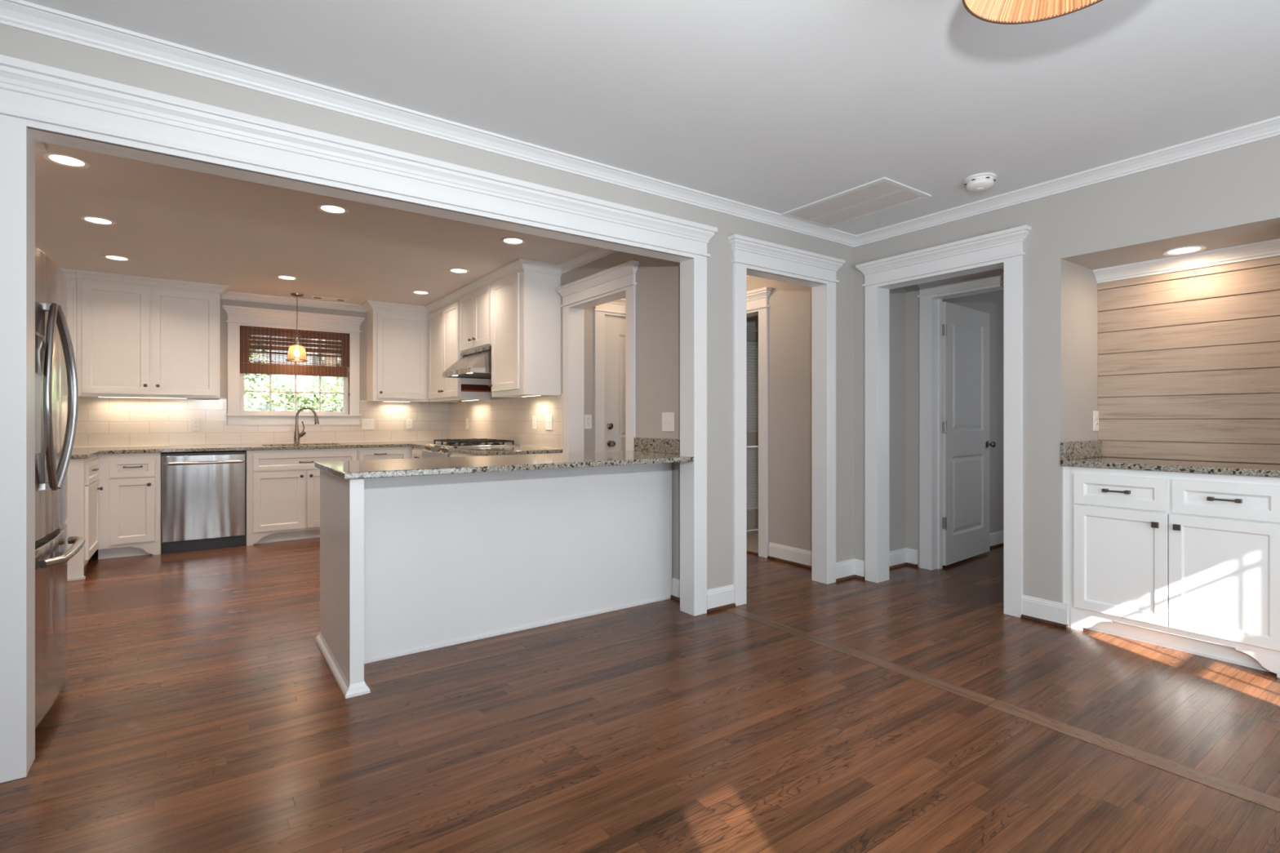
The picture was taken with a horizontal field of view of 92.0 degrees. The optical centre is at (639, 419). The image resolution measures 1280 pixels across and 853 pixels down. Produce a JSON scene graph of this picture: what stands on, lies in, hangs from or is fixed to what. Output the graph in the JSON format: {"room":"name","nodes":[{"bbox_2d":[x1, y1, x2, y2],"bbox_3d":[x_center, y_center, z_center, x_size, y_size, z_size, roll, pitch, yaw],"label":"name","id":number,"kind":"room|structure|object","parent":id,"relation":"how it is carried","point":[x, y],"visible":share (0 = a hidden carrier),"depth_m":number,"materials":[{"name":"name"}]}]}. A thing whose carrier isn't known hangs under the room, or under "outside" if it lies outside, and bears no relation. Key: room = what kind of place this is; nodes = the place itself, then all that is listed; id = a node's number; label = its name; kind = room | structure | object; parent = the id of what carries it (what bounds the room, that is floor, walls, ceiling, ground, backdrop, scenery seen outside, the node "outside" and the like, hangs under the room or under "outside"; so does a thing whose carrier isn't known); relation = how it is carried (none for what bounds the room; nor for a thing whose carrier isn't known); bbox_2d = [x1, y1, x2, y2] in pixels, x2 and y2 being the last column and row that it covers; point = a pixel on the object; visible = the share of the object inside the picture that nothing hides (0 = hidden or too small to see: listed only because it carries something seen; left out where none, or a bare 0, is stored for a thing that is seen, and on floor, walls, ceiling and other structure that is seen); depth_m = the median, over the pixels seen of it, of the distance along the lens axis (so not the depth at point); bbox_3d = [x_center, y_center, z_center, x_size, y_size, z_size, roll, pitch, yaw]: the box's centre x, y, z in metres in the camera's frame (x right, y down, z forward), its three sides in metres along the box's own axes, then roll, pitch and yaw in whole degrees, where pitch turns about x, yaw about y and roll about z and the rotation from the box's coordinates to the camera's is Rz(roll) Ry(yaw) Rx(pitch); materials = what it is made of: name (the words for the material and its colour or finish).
{"room":"dining room","nodes":[
{"label":"dining room","id":0,"kind":"room"},
{"bbox_2d":[219,298,413,449],"bbox_3d":[-4.034,-0.075,6.812,4.100,2.530,0.140,0,0,-35],"label":"wall","id":1,"kind":"structure","parent":0,"point":[223,314],"depth_m":6.75,"materials":[{"name":"beige paint"}]},
{"bbox_2d":[60,267,81,397],"bbox_3d":[-5.347,-0.775,5.546,0.463,1.127,0.406,0,0,-35],"label":"upper cabinet","id":2,"kind":"object","parent":1,"relation":"attached to","point":[70,274],"visible":0.06,"depth_m":5.55,"materials":[{"name":"white wood"}]},
{"bbox_2d":[75,269,229,399],"bbox_3d":[-4.689,-0.775,6.013,1.145,1.127,0.406,0,0,-35],"label":"upper cabinet","id":3,"kind":"object","parent":1,"relation":"attached to","point":[137,336],"visible":0.94,"depth_m":5.85,"materials":[{"name":"white wood"}]},
{"bbox_2d":[73,396,448,447],"bbox_3d":[-4.044,0.019,6.714,3.970,0.482,0.008,0,0,-35],"label":"wall tile","id":4,"kind":"structure","parent":1,"relation":"attached to","point":[101,421],"depth_m":6.41,"materials":[{"name":"white tile"}]},
{"bbox_2d":[143,397,182,398],"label":"light","id":5,"kind":"object","parent":4,"relation":"attached to","point":[144,397],"depth_m":6.10,"materials":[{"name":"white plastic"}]},
{"bbox_2d":[191,418,200,431],"bbox_3d":[-4.555,0.052,6.341,0.075,0.125,0.008,0,0,-35],"label":"wall outlet","id":6,"kind":"object","parent":4,"relation":"attached to","point":[196,423],"visible":1,"depth_m":6.34,"materials":[{"name":"white plastic"}]},
{"bbox_2d":[361,418,373,429],"bbox_3d":[-3.207,0.055,7.292,0.135,0.125,0.016,0,0,-35],"label":"light switch","id":7,"kind":"object","parent":4,"relation":"attached to","point":[366,424],"visible":1,"depth_m":7.29,"materials":[{"name":"white plastic"}]},
{"bbox_2d":[405,418,412,428],"bbox_3d":[-2.825,0.050,7.568,0.075,0.125,0.008,0,0,-35],"label":"wall outlet","id":8,"kind":"object","parent":4,"relation":"attached to","point":[408,421],"visible":1,"depth_m":7.56,"materials":[{"name":"white plastic"}]},
{"bbox_2d":[220,291,365,312],"bbox_3d":[-3.788,-1.303,6.856,1.450,0.074,0.073,0,0,-35],"label":"trim","id":9,"kind":"structure","parent":1,"relation":"attached to","point":[230,295],"depth_m":6.82,"materials":[{"name":"white wood"}]},
{"bbox_2d":[222,305,364,414],"bbox_3d":[-3.827,-0.624,6.893,1.376,1.138,0.167,0,0,-35],"label":"trim","id":10,"kind":"structure","parent":1,"relation":"attached to","point":[237,316],"depth_m":6.80,"materials":[{"name":"white wood"}]},
{"bbox_2d":[225,413,361,425],"bbox_3d":[-3.834,0.000,6.902,1.320,0.120,0.145,0,0,-35],"label":"trim","id":11,"kind":"structure","parent":1,"relation":"attached to","point":[232,419],"depth_m":6.80,"materials":[{"name":"white wood"}]},
{"bbox_2d":[240,327,348,414],"bbox_3d":[-3.849,-0.530,6.924,1.076,0.940,0.040,0,0,-35],"label":"window","id":12,"kind":"structure","parent":1,"relation":"in","point":[345,380],"depth_m":6.91,"materials":[{"name":"white wood"}]},
{"bbox_2d":[240,325,350,395],"bbox_3d":[-3.807,-0.637,6.868,1.072,0.724,0.032,0,0,-35],"label":"roman shade","id":13,"kind":"object","parent":12,"relation":"attached to","point":[249,343],"visible":0.94,"depth_m":6.84,"materials":[{"name":"brown wood"}]},
{"bbox_2d":[73,440,561,449],"bbox_3d":[-3.167,0.256,5.478,3.970,0.008,3.022,0,0,-35],"label":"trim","id":14,"kind":"structure","parent":1,"relation":"attached to","point":[399,440],"depth_m":6.42,"materials":[{"name":"white stone"}]},
{"bbox_2d":[206,393,562,449],"bbox_3d":[-3.133,0.018,6.381,5.002,0.485,1.826,0,0,2],"label":"trim","id":15,"kind":"structure","parent":1,"relation":"attached to","point":[562,393],"depth_m":5.38,"materials":[{"name":"white plastic"}]},
{"bbox_2d":[360,300,429,402],"bbox_3d":[-2.885,-0.775,7.292,0.706,1.127,0.406,0,0,-35],"label":"upper cabinet","id":16,"kind":"object","parent":1,"relation":"attached to","point":[397,334],"visible":1,"depth_m":7.18,"materials":[{"name":"white wood"}]},
{"bbox_2d":[0,24,906,589],"bbox_3d":[-0.818,-0.090,3.021,7.360,2.560,0.115,0,0,-35],"label":"wall","id":17,"kind":"structure","parent":0,"point":[15,42],"depth_m":3.87,"materials":[{"name":"beige paint"}]},
{"bbox_2d":[0,54,717,782],"bbox_3d":[-0.884,0.007,2.936,3.202,2.366,0.186,0,0,-35],"label":"trim","id":18,"kind":"structure","parent":17,"relation":"attached to","point":[40,103],"depth_m":2.31,"materials":[{"name":"white wood"}]},
{"bbox_2d":[0,0,1279,247],"bbox_3d":[0.184,-1.337,0.976,6.630,0.067,4.380,0,0,-35],"label":"trim","id":19,"kind":"structure","parent":17,"relation":"attached to","point":[22,15],"depth_m":2.91,"materials":[{"name":"white wood"}]},
{"bbox_2d":[706,584,736,613],"bbox_3d":[0.507,1.121,3.872,0.230,0.137,0.030,0,0,-35],"label":"baseboard","id":20,"kind":"structure","parent":17,"relation":"attached to","point":[724,595],"depth_m":3.87,"materials":[{"name":"white wood"}]},
{"bbox_2d":[728,234,844,605],"bbox_3d":[0.994,0.013,4.267,1.107,2.353,0.186,0,0,-35],"label":"trim","id":21,"kind":"structure","parent":17,"relation":"attached to","point":[753,257],"depth_m":4.38,"materials":[{"name":"white wood"}]},
{"bbox_2d":[835,558,864,582],"bbox_3d":[1.551,1.121,4.572,0.240,0.137,0.095,0,0,-35],"label":"baseboard","id":22,"kind":"structure","parent":17,"relation":"attached to","point":[851,566],"depth_m":4.61,"materials":[{"name":"white wood"}]},
{"bbox_2d":[461,251,679,579],"bbox_3d":[-0.978,-0.075,5.935,0.130,2.530,4.825,0,0,-35],"label":"wall","id":23,"kind":"structure","parent":0,"point":[657,280],"depth_m":4.29,"materials":[{"name":"beige paint"}]},
{"bbox_2d":[424,291,491,402],"bbox_3d":[-2.094,-0.775,7.028,0.426,1.127,1.088,0,0,-35],"label":"upper cabinet","id":24,"kind":"object","parent":23,"relation":"attached to","point":[444,351],"visible":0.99,"depth_m":6.80,"materials":[{"name":"white wood"}]},
{"bbox_2d":[453,275,491,353],"bbox_3d":[-1.530,-1.018,6.232,0.426,0.641,0.868,0,0,-35],"label":"upper cabinet","id":25,"kind":"object","parent":23,"relation":"attached to","point":[474,297],"visible":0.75,"depth_m":6.08,"materials":[{"name":"white wood"}]},
{"bbox_2d":[442,346,491,379],"bbox_3d":[-1.591,-0.568,6.209,0.528,0.259,0.830,0,0,-35],"label":"range hood","id":26,"kind":"object","parent":25,"relation":"attached to","point":[476,363],"visible":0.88,"depth_m":6.02,"materials":[{"name":"silver metal"}]},
{"bbox_2d":[448,394,561,448],"bbox_3d":[-1.552,0.019,6.624,0.008,0.482,3.022,0,0,-35],"label":"wall tile","id":27,"kind":"structure","parent":23,"relation":"attached to","point":[510,418],"depth_m":6.30,"materials":[{"name":"white tile"}]},
{"bbox_2d":[532,415,536,429],"bbox_3d":[-0.996,0.026,5.826,0.008,0.125,0.075,0,0,-35],"label":"wall outlet","id":28,"kind":"object","parent":27,"relation":"attached to","point":[534,417],"visible":1,"depth_m":5.82,"materials":[{"name":"white plastic"}]},
{"bbox_2d":[545,414,552,430],"bbox_3d":[-0.827,0.026,5.580,0.016,0.135,0.135,0,0,-35],"label":"light switch","id":29,"kind":"object","parent":27,"relation":"attached to","point":[548,418],"visible":1,"depth_m":5.58,"materials":[{"name":"white plastic"}]},
{"bbox_2d":[484,257,561,397],"bbox_3d":[-1.051,-0.775,5.557,0.426,1.127,0.784,0,0,-35],"label":"upper cabinet","id":30,"kind":"object","parent":23,"relation":"attached to","point":[526,302],"visible":0.97,"depth_m":5.35,"materials":[{"name":"white wood"}]},
{"bbox_2d":[555,260,639,453],"bbox_3d":[-0.314,0.026,4.944,0.201,2.328,1.164,0,0,-35],"label":"trim","id":31,"kind":"structure","parent":23,"relation":"attached to","point":[619,282],"depth_m":5.21,"materials":[{"name":"white wood"}]},
{"bbox_2d":[662,412,674,431],"bbox_3d":[0.184,0.015,4.166,0.018,0.128,0.130,0,0,-35],"label":"light switch","id":32,"kind":"object","parent":23,"relation":"attached to","point":[668,418],"visible":1,"depth_m":4.17,"materials":[{"name":"white plastic"}]},
{"bbox_2d":[670,577,679,602],"bbox_3d":[0.281,1.121,4.021,0.030,0.137,0.245,0,0,-35],"label":"baseboard","id":33,"kind":"structure","parent":23,"relation":"attached to","point":[675,583],"depth_m":4.08,"materials":[{"name":"white wood"}]},
{"bbox_2d":[558,247,617,274],"bbox_3d":[-1.783,-1.306,3.526,3.970,0.067,1.825,0,0,-35],"label":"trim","id":34,"kind":"structure","parent":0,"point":[597,253],"depth_m":5.02,"materials":[{"name":"white wood"}]},
{"bbox_2d":[584,306,594,452],"bbox_3d":[-0.052,-0.075,5.848,1.280,2.530,0.100,0,0,-35],"label":"wall","id":35,"kind":"structure","parent":0,"point":[588,313],"depth_m":5.51,"materials":[{"name":"beige paint"}]},
{"bbox_2d":[584,414,591,428],"bbox_3d":[-0.461,0.018,5.491,0.075,0.125,0.008,0,0,-35],"label":"wall outlet","id":36,"kind":"object","parent":35,"relation":"attached to","point":[588,418],"visible":0.94,"depth_m":5.49,"materials":[{"name":"white plastic"}]},
{"bbox_2d":[592,297,625,452],"bbox_3d":[0.025,0.028,5.855,1.175,2.323,0.157,0,0,-35],"label":"trim","id":37,"kind":"structure","parent":35,"relation":"attached to","point":[615,308],"depth_m":5.55,"materials":[{"name":"white wood"}]},
{"bbox_2d":[604,315,625,451],"bbox_3d":[0.034,0.117,5.843,0.881,2.135,0.106,0,0,-35],"label":"door","id":38,"kind":"structure","parent":35,"relation":"in","point":[615,326],"depth_m":5.67,"materials":[{"name":"white paint"}]},
{"bbox_2d":[0,528,1279,852],"bbox_3d":[0.048,1.213,3.908,9.800,0.074,9.520,0,0,-35],"label":"floor","id":39,"kind":"structure","parent":0,"point":[198,707],"depth_m":2.36,"materials":[{"name":"brown wood"}]},
{"bbox_2d":[35,246,85,728],"bbox_3d":[-2.695,0.280,2.300,0.924,1.820,0.830,0,0,-35],"label":"refrigerator","id":40,"kind":"object","parent":39,"relation":"on","point":[56,386],"visible":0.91,"depth_m":2.40,"materials":[{"name":"silver metal"}]},
{"bbox_2d":[64,455,102,581],"bbox_3d":[-4.612,0.740,4.725,0.723,0.900,0.752,0,0,-35],"label":"base cabinet","id":41,"kind":"object","parent":39,"relation":"on","point":[82,518],"visible":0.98,"depth_m":4.61,"materials":[{"name":"white wood"}]},
{"bbox_2d":[70,440,446,458],"bbox_3d":[-3.556,0.275,6.034,3.959,0.030,1.679,0,0,-35],"label":"countertop","id":42,"kind":"structure","parent":41,"relation":"on","point":[77,452],"depth_m":5.89,"materials":[{"name":"stone"}]},
{"bbox_2d":[293,406,319,444],"bbox_3d":[-3.633,0.061,6.736,0.247,0.399,0.060,0,0,-21],"label":"faucet","id":43,"kind":"object","parent":42,"relation":"on","point":[297,435],"visible":1,"depth_m":6.70,"materials":[{"name":"silver metal"}]},
{"bbox_2d":[97,452,162,559],"bbox_3d":[-4.656,0.740,5.689,0.425,0.900,0.973,0,0,-35],"label":"base cabinet","id":44,"kind":"object","parent":39,"relation":"on","point":[130,497],"visible":0.91,"depth_m":5.33,"materials":[{"name":"white wood"}]},
{"bbox_2d":[160,450,245,554],"bbox_3d":[-4.119,0.746,5.851,0.633,0.888,0.689,0,0,-35],"label":"dishwasher","id":45,"kind":"object","parent":39,"relation":"on","point":[203,493],"visible":0.99,"depth_m":5.61,"materials":[{"name":"silver metal"}]},
{"bbox_2d":[244,448,356,546],"bbox_3d":[-3.567,0.740,6.461,0.965,0.900,0.973,0,0,-35],"label":"base cabinet","id":46,"kind":"object","parent":39,"relation":"on","point":[282,486],"visible":0.77,"depth_m":6.01,"materials":[{"name":"white wood"}]},
{"bbox_2d":[356,446,412,460],"bbox_3d":[-2.946,0.740,6.901,0.553,0.900,0.973,0,0,-35],"label":"base cabinet","id":47,"kind":"object","parent":39,"relation":"on","point":[395,452],"visible":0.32,"depth_m":6.53,"materials":[{"name":"white wood"}]},
{"bbox_2d":[411,446,423,458],"bbox_3d":[-2.057,0.740,6.703,0.741,0.900,0.485,0,0,-35],"label":"base cabinet","id":48,"kind":"object","parent":39,"relation":"on","point":[416,452],"visible":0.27,"depth_m":6.54,"materials":[{"name":"white wood"}]},
{"bbox_2d":[422,438,519,457],"bbox_3d":[-1.707,0.695,6.179,0.747,0.990,0.765,0,0,-35],"label":"gas range","id":49,"kind":"object","parent":39,"relation":"on","point":[433,450],"visible":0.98,"depth_m":6.00,"materials":[{"name":"silver metal"}]},
{"bbox_2d":[430,442,519,448],"bbox_3d":[-1.669,0.255,6.205,0.655,0.020,0.765,0,0,-35],"label":"cooktop","id":50,"kind":"object","parent":49,"relation":"in","point":[450,445],"depth_m":5.97,"materials":[{"name":"silver metal"}]},
{"bbox_2d":[315,462,671,698],"bbox_3d":[-0.661,0.722,3.577,2.060,0.936,0.850,0,0,-35],"label":"base cabinet","id":51,"kind":"object","parent":39,"relation":"on","point":[409,565],"visible":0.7,"depth_m":3.34,"materials":[{"name":"white wood"}]},
{"bbox_2d":[314,437,693,479],"bbox_3d":[-0.649,0.191,3.561,2.077,0.126,0.840,0,0,-35],"label":"countertop","id":52,"kind":"structure","parent":51,"relation":"on","point":[646,450],"depth_m":3.30,"materials":[{"name":"stone"}]},
{"bbox_2d":[449,451,551,457],"bbox_3d":[-1.232,0.740,5.538,0.739,0.900,0.820,0,0,-35],"label":"base cabinet","id":53,"kind":"object","parent":39,"relation":"on","point":[453,454],"visible":0.03,"depth_m":5.42,"materials":[{"name":"white wood"}]},
{"bbox_2d":[448,445,562,455],"bbox_3d":[-1.217,0.275,5.532,0.724,0.030,0.843,0,0,-35],"label":"countertop","id":54,"kind":"structure","parent":53,"relation":"on","point":[491,451],"depth_m":5.30,"materials":[{"name":"stone"}]},
{"bbox_2d":[1062,466,1279,678],"bbox_3d":[2.893,0.728,3.321,0.569,0.925,0.927,0,0,-35],"label":"base cabinet","id":55,"kind":"object","parent":39,"relation":"on","point":[1188,562],"visible":1,"depth_m":3.14,"materials":[{"name":"white wood"}]},
{"bbox_2d":[1060,440,1279,477],"bbox_3d":[2.905,0.197,3.328,0.559,0.137,0.930,0,0,-35],"label":"countertop","id":56,"kind":"structure","parent":55,"relation":"on","point":[1077,453],"depth_m":3.30,"materials":[{"name":"stone"}]},
{"bbox_2d":[22,0,1279,306],"bbox_3d":[-1.175,-1.405,3.041,6.800,0.130,9.520,0,0,-35],"label":"ceiling","id":57,"kind":"structure","parent":0,"point":[778,106],"depth_m":2.66,"materials":[{"name":"paint"}]},
{"bbox_2d":[42,152,90,168],"bbox_3d":[-2.955,-1.335,3.188,0.184,0.008,0.184,0,0,-35],"label":"recessed light","id":58,"kind":"object","parent":57,"relation":"in","point":[62,159],"visible":1,"depth_m":3.19,"materials":[{"name":"white plastic"}]},
{"bbox_2d":[80,215,115,225],"bbox_3d":[-3.638,-1.335,4.150,0.184,0.008,0.184,0,0,-35],"label":"recessed light","id":59,"kind":"object","parent":57,"relation":"in","point":[94,220],"visible":1,"depth_m":4.15,"materials":[{"name":"white"}]},
{"bbox_2d":[102,254,131,261],"bbox_3d":[-4.325,-1.335,5.110,0.184,0.008,0.184,0,0,-35],"label":"recessed light","id":60,"kind":"object","parent":57,"relation":"in","point":[118,258],"visible":1,"depth_m":5.11,"materials":[{"name":"white"}]},
{"bbox_2d":[275,275,297,279],"bbox_3d":[-3.324,-1.335,5.820,0.184,0.008,0.184,0,0,-35],"label":"recessed light","id":61,"kind":"object","parent":57,"relation":"in","point":[280,277],"visible":1,"depth_m":5.82,"materials":[{"name":"white"}]},
{"bbox_2d":[284,293,308,361],"bbox_3d":[-3.661,-0.983,6.598,0.218,0.711,0.218,0,0,-35],"label":"pendant lamp","id":62,"kind":"object","parent":57,"relation":"hanging from","point":[296,344],"visible":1,"depth_m":6.59,"materials":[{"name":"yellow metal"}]},
{"bbox_2d":[293,334,299,345],"bbox_3d":[-3.661,-0.853,6.598,0.052,0.115,0.052,0,0,-35],"label":"socket","id":63,"kind":"object","parent":62,"relation":"attached to","point":[296,342],"depth_m":6.58,"materials":[{"name":"clear glass"}]},
{"bbox_2d":[310,295,347,302],"bbox_3d":[-3.435,-1.335,6.832,0.360,0.008,0.120,0,0,-35],"label":"ceiling vent","id":64,"kind":"object","parent":57,"relation":"in","point":[312,296],"visible":1,"depth_m":6.82,"materials":[{"name":"white plastic"}]},
{"bbox_2d":[316,204,348,214],"bbox_3d":[-1.950,-1.335,3.925,0.184,0.008,0.184,0,0,-35],"label":"recessed light","id":65,"kind":"object","parent":57,"relation":"in","point":[327,208],"visible":1,"depth_m":3.93,"materials":[{"name":"white"}]},
{"bbox_2d":[411,290,430,294],"bbox_3d":[-2.301,-1.335,6.496,0.184,0.008,0.184,0,0,-35],"label":"recessed light","id":66,"kind":"object","parent":57,"relation":"in","point":[419,292],"visible":1,"depth_m":6.50,"materials":[{"name":"white"}]},
{"bbox_2d":[448,267,469,273],"bbox_3d":[-1.626,-1.335,5.552,0.184,0.008,0.184,0,0,-35],"label":"recessed light","id":67,"kind":"object","parent":57,"relation":"in","point":[455,270],"visible":1,"depth_m":5.54,"materials":[{"name":"white"}]},
{"bbox_2d":[500,236,525,244],"bbox_3d":[-0.949,-1.335,4.623,0.184,0.008,0.184,0,0,-35],"label":"recessed light","id":68,"kind":"object","parent":57,"relation":"in","point":[510,240],"visible":1,"depth_m":4.62,"materials":[{"name":"white"}]},
{"bbox_2d":[781,177,931,227],"bbox_3d":[1.359,-1.365,3.936,0.490,0.010,0.760,0,0,-35],"label":"attic hatch","id":69,"kind":"object","parent":57,"relation":"in","point":[884,193],"visible":1,"depth_m":3.89,"materials":[{"name":"white metal"}]},
{"bbox_2d":[963,172,996,191],"bbox_3d":[1.927,-1.337,3.506,0.164,0.065,0.164,0,0,-35],"label":"smoke detector","id":70,"kind":"object","parent":57,"relation":"attached to","point":[979,182],"visible":1,"depth_m":3.46,"materials":[{"name":"white plastic"}]},
{"bbox_2d":[961,0,1102,24],"bbox_3d":[1.036,-1.238,1.507,0.449,0.262,0.449,0,0,-35],"label":"ceiling lamp","id":71,"kind":"object","parent":57,"relation":"attached to","point":[995,11],"visible":1,"depth_m":1.70,"materials":[{"name":"brown"}]},
{"bbox_2d":[746,275,811,551],"bbox_3d":[1.031,-0.075,5.539,0.130,2.530,1.855,0,0,-35],"label":"wall","id":72,"kind":"structure","parent":0,"point":[789,308],"depth_m":5.14,"materials":[{"name":"beige paint"}]},
{"bbox_2d":[746,286,772,558],"bbox_3d":[0.845,0.031,5.748,0.201,2.318,1.080,0,0,-35],"label":"trim","id":73,"kind":"structure","parent":72,"relation":"attached to","point":[757,299],"depth_m":5.36,"materials":[{"name":"white wood"}]},
{"bbox_2d":[767,542,811,569],"bbox_3d":[1.302,1.121,5.018,0.030,0.137,0.690,0,0,-35],"label":"baseboard","id":74,"kind":"structure","parent":72,"relation":"attached to","point":[775,550],"depth_m":5.10,"materials":[{"name":"white wood"}]},
{"bbox_2d":[906,284,1003,567],"bbox_3d":[3.468,-0.090,4.843,2.940,2.560,2.090,0,0,-35],"label":"wall","id":75,"kind":"structure","parent":0,"point":[991,303],"depth_m":5.58,"materials":[{"name":"beige paint"}]},
{"bbox_2d":[888,547,917,569],"bbox_3d":[1.986,1.121,4.875,0.560,0.137,0.106,0,0,-35],"label":"baseboard","id":76,"kind":"structure","parent":75,"relation":"attached to","point":[900,556],"depth_m":5.00,"materials":[{"name":"white wood"}]},
{"bbox_2d":[937,298,942,568],"bbox_3d":[2.647,0.115,4.586,0.045,2.150,0.880,0,0,-35],"label":"door frame","id":77,"kind":"structure","parent":75,"relation":"in","point":[940,301],"depth_m":4.93,"materials":[{"name":"white wood"}]},
{"bbox_2d":[916,267,1003,570],"bbox_3d":[2.591,0.023,4.547,0.182,2.333,1.170,0,0,-35],"label":"trim","id":78,"kind":"structure","parent":75,"relation":"attached to","point":[930,292],"depth_m":4.90,"materials":[{"name":"white wood"}]},
{"bbox_2d":[942,302,995,565],"bbox_3d":[2.779,0.113,5.200,0.890,2.110,0.101,0,0,-40],"label":"door","id":79,"kind":"structure","parent":75,"relation":"in","point":[966,444],"depth_m":5.17,"materials":[{"name":"white paint"}]},
{"bbox_2d":[989,530,1003,549],"bbox_3d":[3.222,1.121,5.699,2.150,0.137,0.030,0,0,-35],"label":"baseboard","id":80,"kind":"structure","parent":75,"relation":"attached to","point":[995,538],"depth_m":5.77,"materials":[{"name":"white wood"}]},
{"bbox_2d":[853,135,1279,603],"bbox_3d":[2.970,-0.090,2.891,0.130,2.560,4.480,0,0,-35],"label":"wall","id":81,"kind":"structure","parent":0,"point":[1236,188],"depth_m":3.58,"materials":[{"name":"beige paint"}]},
{"bbox_2d":[855,225,1031,617],"bbox_3d":[2.021,0.021,4.175,0.201,2.338,1.165,0,0,-35],"label":"trim","id":82,"kind":"structure","parent":81,"relation":"attached to","point":[1002,249],"depth_m":4.09,"materials":[{"name":"white wood"}]},
{"bbox_2d":[1020,595,1068,629],"bbox_3d":[2.361,1.121,3.612,0.030,0.137,0.238,0,0,-35],"label":"baseboard","id":83,"kind":"structure","parent":81,"relation":"attached to","point":[1047,610],"depth_m":3.60,"materials":[{"name":"white wood"}]},
{"bbox_2d":[1070,262,1098,441],"bbox_3d":[2.707,-0.090,3.820,0.515,2.560,0.100,0,0,-35],"label":"wall","id":84,"kind":"structure","parent":0,"point":[1084,312],"depth_m":3.74,"materials":[{"name":"beige paint"}]},
{"bbox_2d":[1093,410,1099,431],"bbox_3d":[2.842,0.008,3.849,0.085,0.125,0.008,0,0,-35],"label":"wall outlet","id":85,"kind":"object","parent":84,"relation":"attached to","point":[1095,413],"visible":1,"depth_m":3.84,"materials":[{"name":"white plastic"}]},
{"bbox_2d":[1071,223,1279,270],"bbox_3d":[2.972,-0.967,3.376,0.435,0.080,0.930,0,0,-35],"label":"soffit","id":86,"kind":"object","parent":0,"point":[1270,232],"visible":0.44,"depth_m":3.30,"materials":[{"name":"beige paint"}]},
{"bbox_2d":[1161,245,1206,255],"bbox_3d":[2.968,-0.922,3.373,0.184,0.008,0.184,0,0,-35],"label":"recessed light","id":87,"kind":"object","parent":86,"relation":"attached to","point":[1188,249],"visible":1,"depth_m":3.37,"materials":[{"name":"white"}]},
{"bbox_3d":[-4.340,-0.075,3.613,0.100,2.530,4.925,0,0,-35],"label":"wall","id":88,"kind":"structure","parent":0,"visible":0},
{"bbox_2d":[35,141,47,151],"bbox_3d":[-2.921,-1.040,2.352,0.796,0.599,1.176,0,0,-35],"label":"upper cabinet","id":89,"kind":"object","parent":88,"relation":"attached to","point":[39,146],"visible":0.02,"depth_m":3.00,"materials":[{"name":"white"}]},
{"label":"outside","id":90,"kind":"structure","parent":0,"visible":0},
{"bbox_3d":[-7.615,1.840,14.196,20.000,0.100,16.030,0,0,-35],"label":"ground","id":91,"kind":"structure","parent":90,"visible":0},
{"bbox_2d":[244,334,279,406],"bbox_3d":[-6.956,-0.108,9.291,2.641,3.802,1.482,0,0,-42],"label":"shrub","id":92,"kind":"object","parent":91,"relation":"on","point":[248,377],"visible":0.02,"depth_m":9.73,"materials":[{"name":"green plant"}]},
{"bbox_2d":[244,379,342,411],"bbox_3d":[-5.111,0.605,9.124,3.281,2.378,1.523,0,0,-35],"label":"shrub","id":93,"kind":"object","parent":91,"relation":"on","point":[257,400],"visible":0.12,"depth_m":8.88,"materials":[{"name":"green plant"}]},
{"bbox_2d":[289,337,342,409],"bbox_3d":[-5.421,-0.810,15.770,6.000,5.200,3.000,0,0,-35],"label":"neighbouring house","id":94,"kind":"structure","parent":91,"relation":"on","point":[310,380],"depth_m":13.31,"materials":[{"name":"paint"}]},
{"bbox_2d":[324,339,337,411],"bbox_3d":[-5.221,-1.014,10.377,3.200,5.615,1.861,0,0,-42],"label":"tree","id":95,"kind":"object","parent":91,"relation":"on","point":[331,380],"visible":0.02,"depth_m":10.05,"materials":[{"name":"green plant"}]},
{"bbox_2d":[323,348,342,388],"bbox_3d":[-4.606,-0.465,12.680,3.484,4.514,1.498,0,0,-35],"label":"shrub","id":96,"kind":"object","parent":91,"relation":"on","point":[340,384],"visible":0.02,"depth_m":11.77,"materials":[{"name":"green plant"}]},
{"bbox_3d":[1.613,-0.080,6.292,1.690,2.540,2.400,0,0,-35],"label":"wall","id":97,"kind":"structure","parent":0,"visible":0},
{"bbox_2d":[746,315,758,331],"bbox_3d":[1.342,0.055,6.666,1.410,2.270,0.177,0,0,-35],"label":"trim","id":98,"kind":"structure","parent":97,"relation":"attached to","point":[752,322],"depth_m":6.50,"materials":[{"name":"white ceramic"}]},
{"bbox_2d":[746,329,758,530],"bbox_3d":[1.093,0.113,6.513,0.574,2.115,0.030,0,0,-35],"label":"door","id":99,"kind":"structure","parent":97,"relation":"in","point":[752,335],"depth_m":6.58,"materials":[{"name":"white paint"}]},
{"bbox_3d":[3.182,-0.090,3.525,0.080,2.560,0.930,0,0,-35],"label":"wall niche","id":100,"kind":"object","parent":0,"visible":0},
{"bbox_2d":[1097,255,1279,464],"bbox_3d":[3.142,-0.334,3.496,0.020,1.187,0.930,0,0,-35],"label":"wall paneling","id":101,"kind":"structure","parent":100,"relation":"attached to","point":[1188,361],"depth_m":3.50,"materials":[{"name":"brown wood"}]},
{"bbox_2d":[1093,238,1279,283],"bbox_3d":[3.103,-0.889,3.469,0.074,0.075,0.930,0,0,-35],"label":"trim","id":102,"kind":"structure","parent":101,"relation":"attached to","point":[1270,248],"depth_m":3.47,"materials":[{"name":"white wood"}]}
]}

